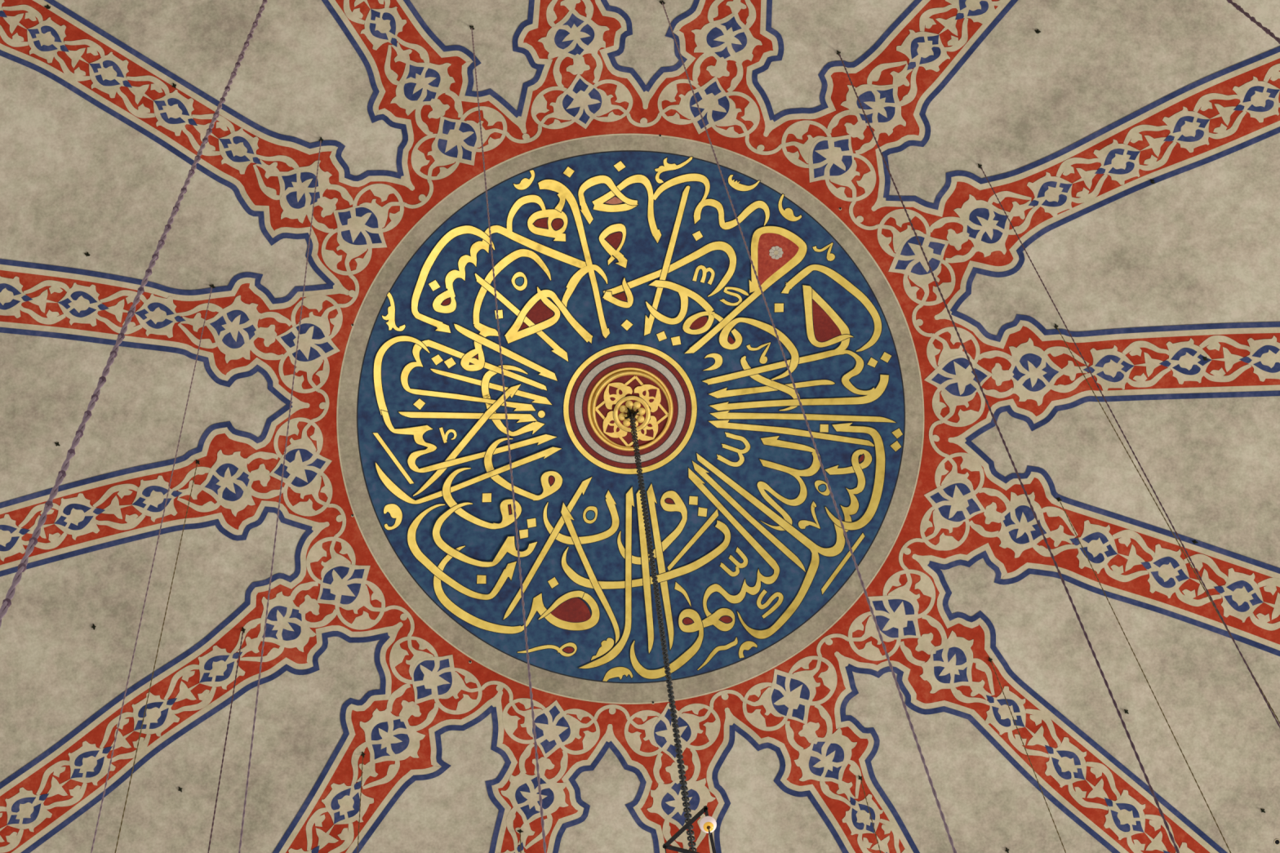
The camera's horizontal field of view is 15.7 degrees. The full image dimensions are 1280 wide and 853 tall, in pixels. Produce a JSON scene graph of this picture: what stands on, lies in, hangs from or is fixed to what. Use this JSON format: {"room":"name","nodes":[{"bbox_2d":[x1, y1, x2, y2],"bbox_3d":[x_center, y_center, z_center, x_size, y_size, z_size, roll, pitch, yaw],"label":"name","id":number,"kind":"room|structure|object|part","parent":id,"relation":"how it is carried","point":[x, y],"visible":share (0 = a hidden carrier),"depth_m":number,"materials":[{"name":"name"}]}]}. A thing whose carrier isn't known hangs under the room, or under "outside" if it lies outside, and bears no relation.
{"room":"mosque","nodes":[
{"label":"mosque","id":0,"kind":"room"},
{"bbox_2d":[0,0,1279,852],"bbox_3d":[0.173,1.578,34.894,33.877,14.300,33.877,-1,-75,-2],"label":"ceiling","id":1,"kind":"structure","parent":0,"point":[1199,245],"depth_m":40.68,"materials":[{"name":"paint"}]},
{"bbox_2d":[0,0,267,627],"bbox_3d":[-2.456,-1.770,26.834,0.715,24.944,0.034,18,-77,-7],"label":"cable","id":2,"kind":"object","parent":1,"relation":"hanging from","point":[6,602],"visible":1,"depth_m":21.02,"materials":[{"name":"black metal"}]},
{"bbox_2d":[0,388,353,577],"bbox_3d":[-4.542,0.890,40.573,4.157,1.194,1.231,-15,-75,2],"label":"painted band","id":3,"kind":"object","parent":1,"relation":"attached to","point":[237,478],"visible":0.98,"depth_m":40.86,"materials":[{"name":"red paint"}]},
{"bbox_3d":[-2.800,-0.178,40.953,0.123,0.024,0.311,10,-76,-5],"label":"budded stem","id":4,"kind":"part","parent":3,"relation":"part of","materials":[{"name":"beige paint"}]},
{"bbox_2d":[0,258,363,406],"bbox_3d":[-4.564,-0.834,40.088,4.280,1.263,1.247,7,-76,-4],"label":"painted band","id":5,"kind":"object","parent":1,"relation":"attached to","point":[247,331],"visible":0.98,"depth_m":40.49,"materials":[{"name":"red paint"}]},
{"bbox_3d":[-2.524,-1.171,40.706,0.126,0.024,0.317,19,-77,-7],"label":"budded stem","id":6,"kind":"part","parent":5,"relation":"part of","materials":[{"name":"beige paint"}]},
{"bbox_2d":[0,503,413,852],"bbox_3d":[-4.295,2.779,40.859,5.069,1.605,1.304,-36,-77,7],"label":"painted band","id":7,"kind":"object","parent":1,"relation":"attached to","point":[336,587],"visible":0.98,"depth_m":41.17,"materials":[{"name":"red paint"}]},
{"bbox_3d":[-2.666,0.825,41.218,0.126,0.025,0.320,-11,-75,1],"label":"budded stem","id":8,"kind":"part","parent":7,"relation":"part of","materials":[{"name":"beige paint"}]},
{"bbox_2d":[0,0,433,299],"bbox_3d":[-4.157,-2.592,39.471,5.060,1.607,1.274,30,-79,-9],"label":"painted band","id":9,"kind":"object","parent":1,"relation":"attached to","point":[358,221],"visible":1,"depth_m":40.05,"materials":[{"name":"red paint"}]},
{"bbox_3d":[-1.900,-1.999,40.514,0.336,0.024,0.133,-43,-78,8],"label":"budded stem","id":10,"kind":"part","parent":9,"relation":"part of","materials":[{"name":"beige paint"}]},
{"bbox_2d":[272,605,506,852],"bbox_3d":[-2.513,3.495,41.446,1.315,0.967,3.615,28,-78,-9],"label":"painted band","id":11,"kind":"object","parent":1,"relation":"attached to","point":[429,689],"visible":1,"depth_m":41.56,"materials":[{"name":"red paint"}]},
{"bbox_3d":[-2.112,1.706,41.474,0.140,0.024,0.355,-40,-77,8],"label":"budded stem","id":12,"kind":"part","parent":11,"relation":"part of","materials":[{"name":"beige paint"}]},
{"bbox_2d":[321,0,542,208],"bbox_3d":[-2.315,-3.322,39.730,1.243,0.880,3.429,-38,-77,7],"label":"painted band","id":13,"kind":"object","parent":1,"relation":"attached to","point":[422,86],"visible":1,"depth_m":40.18,"materials":[{"name":"red paint"}]},
{"bbox_3d":[-1.000,-2.522,40.415,0.325,0.025,0.128,-12,-75,1],"label":"budded stem","id":14,"kind":"part","parent":13,"relation":"part of","materials":[{"name":"beige paint"}]},
{"bbox_2d":[480,678,611,852],"bbox_3d":[-0.932,3.705,41.716,1.212,0.668,2.788,5,-76,-3],"label":"painted band","id":15,"kind":"object","parent":1,"relation":"attached to","point":[570,741],"visible":0.95,"depth_m":41.77,"materials":[{"name":"red paint"}]},
{"bbox_3d":[-1.261,2.350,41.672,0.314,0.021,0.125,24,-78,-8],"label":"budded stem","id":16,"kind":"part","parent":15,"relation":"part of","materials":[{"name":"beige paint"}]},
{"bbox_2d":[512,0,662,150],"bbox_3d":[-0.446,-3.652,39.841,1.296,0.650,2.750,-1,-75,-2],"label":"painted band","id":17,"kind":"object","parent":1,"relation":"attached to","point":[578,88],"visible":1,"depth_m":40.23,"materials":[{"name":"red paint"}]},
{"bbox_3d":[0.035,-2.660,40.426,0.310,0.022,0.124,-1,-75,-2],"label":"budded stem","id":18,"kind":"part","parent":17,"relation":"part of","materials":[{"name":"beige paint"}]},
{"bbox_2d":[336,133,924,704],"bbox_3d":[-0.082,-0.052,41.221,5.228,0.203,5.180,43,-81,-12],"label":"medallion","id":19,"kind":"object","parent":1,"relation":"attached to","point":[599,242],"visible":0.98,"depth_m":41.23,"materials":[{"name":"blue paint"}]},
{"bbox_2d":[519,299,554,330],"bbox_3d":[-0.943,-0.937,41.011,0.372,0.015,0.205,-42,-78,8],"label":"calligraphy letter","id":20,"kind":"structure","parent":19,"relation":"on","point":[540,313],"depth_m":41.00,"materials":[{"name":"paint"}]},
{"bbox_2d":[563,343,697,475],"bbox_3d":[-0.086,-0.147,41.267,1.192,0.053,1.206,-18,-75,2],"label":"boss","id":21,"kind":"object","parent":19,"relation":"attached to","point":[613,380],"visible":0.97,"depth_m":41.27,"materials":[{"name":"gold metal"}]},
{"bbox_3d":[-0.086,-0.148,41.266,0.764,0.047,0.768,-1,-75,-2],"label":"gilt moulding","id":22,"kind":"part","parent":21,"relation":"part of","materials":[{"name":"gold metal"}]},
{"bbox_2d":[595,374,668,446],"bbox_3d":[-0.071,-0.138,41.274,0.652,0.005,0.665,-13,-75,1],"label":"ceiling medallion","id":23,"kind":"object","parent":21,"relation":"on","point":[647,394],"depth_m":41.26,"materials":[{"name":"paint"}]},
{"bbox_2d":[624,408,697,852],"bbox_3d":[0.152,1.364,35.563,0.107,11.806,0.107,15,-77,-6],"label":"hanging chain","id":24,"kind":"object","parent":21,"relation":"hanging from","point":[631,414],"visible":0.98,"depth_m":34.73,"materials":[{"name":"black metal"}]},
{"bbox_2d":[662,805,716,852],"bbox_3d":[0.384,2.704,29.471,0.468,0.503,0.363,-43,-78,8],"label":"lamp","id":25,"kind":"object","parent":24,"relation":"hanging from","point":[708,824],"visible":1,"depth_m":29.65,"materials":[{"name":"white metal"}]},
{"bbox_3d":[0.430,2.511,29.351,0.108,0.103,0.108,-1,-75,-2],"label":"glass globe","id":26,"kind":"part","parent":25,"relation":"part of","materials":[{"name":"white glass"}]},
{"bbox_2d":[593,690,734,852],"bbox_3d":[0.234,3.780,41.787,1.277,0.657,2.748,-1,-75,-2],"label":"painted band","id":27,"kind":"object","parent":1,"relation":"attached to","point":[641,736],"visible":0.89,"depth_m":41.83,"materials":[{"name":"red paint"}]},
{"bbox_3d":[-0.252,2.563,41.773,0.327,0.023,0.131,-1,-75,-2],"label":"budded stem","id":28,"kind":"part","parent":27,"relation":"part of","materials":[{"name":"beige paint"}]},
{"bbox_2d":[644,0,783,159],"bbox_3d":[0.678,-3.619,39.884,1.304,0.672,2.878,-1,-75,-2],"label":"painted band","id":29,"kind":"object","parent":1,"relation":"attached to","point":[724,46],"visible":0.99,"depth_m":40.28,"materials":[{"name":"red paint"}]},
{"bbox_3d":[1.063,-2.431,40.525,0.340,0.026,0.133,16,-77,-6],"label":"budded stem","id":30,"kind":"part","parent":29,"relation":"part of","materials":[{"name":"beige paint"}]},
{"bbox_2d":[709,636,919,852],"bbox_3d":[2.138,3.469,41.678,1.229,0.857,3.382,-38,-77,7],"label":"painted band","id":31,"kind":"object","parent":1,"relation":"attached to","point":[795,709],"visible":1,"depth_m":41.78,"materials":[{"name":"red paint"}]},
{"bbox_3d":[0.769,2.431,41.779,0.321,0.023,0.127,-14,-75,1],"label":"budded stem","id":32,"kind":"part","parent":31,"relation":"part of","materials":[{"name":"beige paint"}]},
{"bbox_2d":[753,0,1017,230],"bbox_3d":[2.485,-3.425,39.801,1.335,1.070,3.872,31,-79,-9],"label":"painted band","id":33,"kind":"object","parent":1,"relation":"attached to","point":[829,149],"visible":0.99,"depth_m":40.33,"materials":[{"name":"red paint"}]},
{"bbox_3d":[1.932,-1.818,40.720,0.133,0.023,0.335,-44,-78,9],"label":"budded stem","id":34,"kind":"part","parent":33,"relation":"part of","materials":[{"name":"beige paint"}]},
{"bbox_2d":[816,546,1226,852],"bbox_3d":[3.986,3.015,41.257,4.996,1.588,1.294,33,-79,-10],"label":"painted band","id":35,"kind":"object","parent":1,"relation":"attached to","point":[939,657],"visible":0.99,"depth_m":41.55,"materials":[{"name":"red paint"}]},
{"bbox_3d":[1.706,1.932,41.682,0.322,0.025,0.126,-31,-76,6],"label":"budded stem","id":36,"kind":"part","parent":35,"relation":"part of","materials":[{"name":"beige paint"}]},
{"bbox_2d":[849,45,1279,337],"bbox_3d":[4.259,-2.434,39.835,5.106,1.638,1.309,-33,-77,6],"label":"painted band","id":37,"kind":"object","parent":1,"relation":"attached to","point":[966,233],"visible":0.98,"depth_m":40.40,"materials":[{"name":"red paint"}]},
{"bbox_3d":[2.469,-0.917,40.978,0.127,0.022,0.320,-21,-76,3],"label":"budded stem","id":38,"kind":"part","parent":37,"relation":"part of","materials":[{"name":"beige paint"}]},
{"bbox_2d":[893,438,1279,656],"bbox_3d":[4.709,1.235,40.884,4.769,1.477,1.300,10,-76,-5],"label":"painted band","id":39,"kind":"object","parent":1,"relation":"attached to","point":[962,511],"visible":0.98,"depth_m":41.23,"materials":[{"name":"red paint"}]},
{"bbox_3d":[2.392,1.115,41.493,0.131,0.023,0.331,28,-78,-9],"label":"budded stem","id":40,"kind":"part","parent":39,"relation":"part of","materials":[{"name":"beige paint"}]},
{"bbox_2d":[908,311,1279,457],"bbox_3d":[4.553,-0.629,40.507,4.333,1.265,1.318,-12,-75,1],"label":"painted band","id":41,"kind":"object","parent":1,"relation":"attached to","point":[1027,371],"visible":0.98,"depth_m":40.88,"materials":[{"name":"red paint"}]},
{"bbox_3d":[2.635,0.120,41.248,0.133,0.030,0.345,-12,-75,1],"label":"budded stem","id":42,"kind":"part","parent":41,"relation":"part of","materials":[{"name":"beige paint"}]},
{"bbox_2d":[1226,0,1279,44],"bbox_3d":[3.685,-3.491,33.353,0.033,11.598,0.313,43,-81,-12],"label":"rope","id":43,"kind":"object","parent":1,"relation":"hanging from","point":[1238,7],"visible":1,"depth_m":29.55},
{"bbox_2d":[1274,839,1279,845],"bbox_3d":[5.625,3.670,41.070,0.052,0.022,0.054,-1,-75,-2],"label":"bolt hole","id":44,"kind":"object","parent":1,"relation":"attached to","point":[1277,842],"visible":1,"depth_m":41.07,"materials":[{"name":"black metal"}]},
{"bbox_3d":[-2.750,-2.468,40.136,0.040,0.049,0.054,-1,-75,-2],"label":"ceiling hook","id":45,"kind":"object","parent":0,"visible":0},
{"bbox_2d":[238,141,321,852],"bbox_3d":[-2.303,0.078,30.341,0.128,20.218,0.011,8,-76,-4],"label":"rope","id":46,"kind":"object","parent":45,"relation":"hanging from","point":[281,487],"visible":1,"depth_m":27.95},
{"bbox_3d":[-3.712,-1.213,40.389,0.051,0.051,0.038,-1,-75,-2],"label":"ceiling hook","id":47,"kind":"object","parent":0,"visible":0},
{"bbox_2d":[90,286,212,852],"bbox_3d":[-3.374,0.850,32.451,0.053,14.548,0.014,-1,-75,-2],"label":"rope","id":48,"kind":"object","parent":47,"relation":"hanging from","point":[130,670],"visible":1,"depth_m":31.11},
{"bbox_3d":[-3.878,0.316,40.792,0.035,0.048,0.048,-1,-75,-2],"label":"ceiling hook","id":49,"kind":"object","parent":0,"visible":0},
{"bbox_2d":[115,462,197,852],"bbox_3d":[-3.667,1.733,35.320,0.019,11.270,0.011,-1,-75,-2],"label":"rope","id":50,"kind":"object","parent":49,"relation":"hanging from","point":[197,463],"visible":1,"depth_m":34.90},
{"bbox_3d":[-3.510,1.807,41.177,0.039,0.049,0.054,-1,-75,-2],"label":"ceiling hook","id":51,"kind":"object","parent":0,"visible":0},
{"bbox_2d":[207,631,243,852],"bbox_3d":[-3.393,2.622,38.031,0.026,6.461,0.015,-1,-75,-2],"label":"rope","id":52,"kind":"object","parent":51,"relation":"hanging from","point":[211,830],"visible":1,"depth_m":38.03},
{"bbox_3d":[-2.471,2.935,41.526,0.040,0.049,0.054,-1,-75,-2],"label":"ceiling hook","id":53,"kind":"object","parent":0,"visible":0},
{"bbox_2d":[356,755,363,852],"bbox_3d":[-2.415,3.297,40.133,0.013,2.837,0.010,-1,-75,-2],"label":"rope","id":54,"kind":"object","parent":53,"relation":"hanging from","point":[362,756],"visible":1,"depth_m":40.28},
{"bbox_3d":[-1.442,-3.422,39.918,0.047,0.050,0.037,-1,-75,-2],"label":"ceiling hook","id":55,"kind":"object","parent":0,"visible":0},
{"bbox_2d":[471,27,546,852],"bbox_3d":[-0.859,-0.493,28.589,0.276,23.388,0.026,-1,-75,-2],"label":"rope","id":56,"kind":"object","parent":55,"relation":"hanging from","point":[480,124],"visible":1,"depth_m":24.95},
{"bbox_3d":[0.192,-3.638,39.937,0.054,0.049,0.039,-1,-75,-2],"label":"ceiling hook","id":57,"kind":"object","parent":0,"visible":0},
{"bbox_2d":[662,2,956,852],"bbox_3d":[0.802,-0.629,28.151,0.305,24.314,0.014,-17,-75,2],"label":"rope","id":58,"kind":"object","parent":57,"relation":"hanging from","point":[918,747],"visible":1,"depth_m":24.12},
{"bbox_3d":[1.713,-3.217,40.110,0.037,0.049,0.050,-1,-75,-2],"label":"ceiling hook","id":59,"kind":"object","parent":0,"visible":0},
{"bbox_2d":[838,53,1179,852],"bbox_3d":[2.089,-0.357,29.178,0.148,22.570,0.015,-24,-76,4],"label":"rope","id":60,"kind":"object","parent":59,"relation":"hanging from","point":[1156,801],"visible":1,"depth_m":25.90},
{"bbox_3d":[2.954,-2.258,40.399,0.040,0.049,0.045,-1,-75,-2],"label":"ceiling hook","id":61,"kind":"object","parent":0,"visible":0},
{"bbox_2d":[980,166,1279,728],"bbox_3d":[3.261,-0.072,32.028,0.077,17.272,0.011,-28,-76,5],"label":"rope","id":62,"kind":"object","parent":61,"relation":"hanging from","point":[1090,371],"visible":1,"depth_m":30.46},
{"bbox_3d":[3.650,-0.872,40.784,0.039,0.049,0.053,-1,-75,-2],"label":"ceiling hook","id":63,"kind":"object","parent":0,"visible":0},
{"bbox_2d":[1056,327,1279,724],"bbox_3d":[3.915,0.687,34.723,0.056,12.484,0.009,-29,-76,5],"label":"rope","id":64,"kind":"object","parent":63,"relation":"hanging from","point":[1056,327],"visible":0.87,"depth_m":35.03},
{"bbox_3d":[3.709,0.651,41.179,0.052,0.051,0.040,-1,-75,-2],"label":"ceiling hook","id":65,"kind":"object","parent":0,"visible":0},
{"bbox_2d":[1059,500,1231,852],"bbox_3d":[3.925,1.943,36.169,0.040,10.312,0.010,-27,-76,5],"label":"rope","id":66,"kind":"object","parent":65,"relation":"hanging from","point":[1060,500],"visible":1,"depth_m":35.94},
{"bbox_3d":[3.129,2.089,41.524,0.038,0.050,0.050,-1,-75,-2],"label":"ceiling hook","id":67,"kind":"object","parent":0,"visible":0},
{"bbox_2d":[991,662,1066,852],"bbox_3d":[3.253,2.800,38.766,0.036,5.656,0.009,-21,-76,3],"label":"rope","id":68,"kind":"object","parent":67,"relation":"hanging from","point":[991,662],"visible":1,"depth_m":38.88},
{"bbox_3d":[1.979,3.161,41.759,0.037,0.051,0.046,-1,-75,-2],"label":"ceiling hook","id":69,"kind":"object","parent":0,"visible":0},
{"bbox_2d":[860,779,880,852],"bbox_3d":[2.026,3.438,40.691,0.015,2.165,0.011,-1,-75,-2],"label":"rope","id":70,"kind":"object","parent":69,"relation":"hanging from","point":[860,780],"visible":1,"depth_m":40.76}
]}

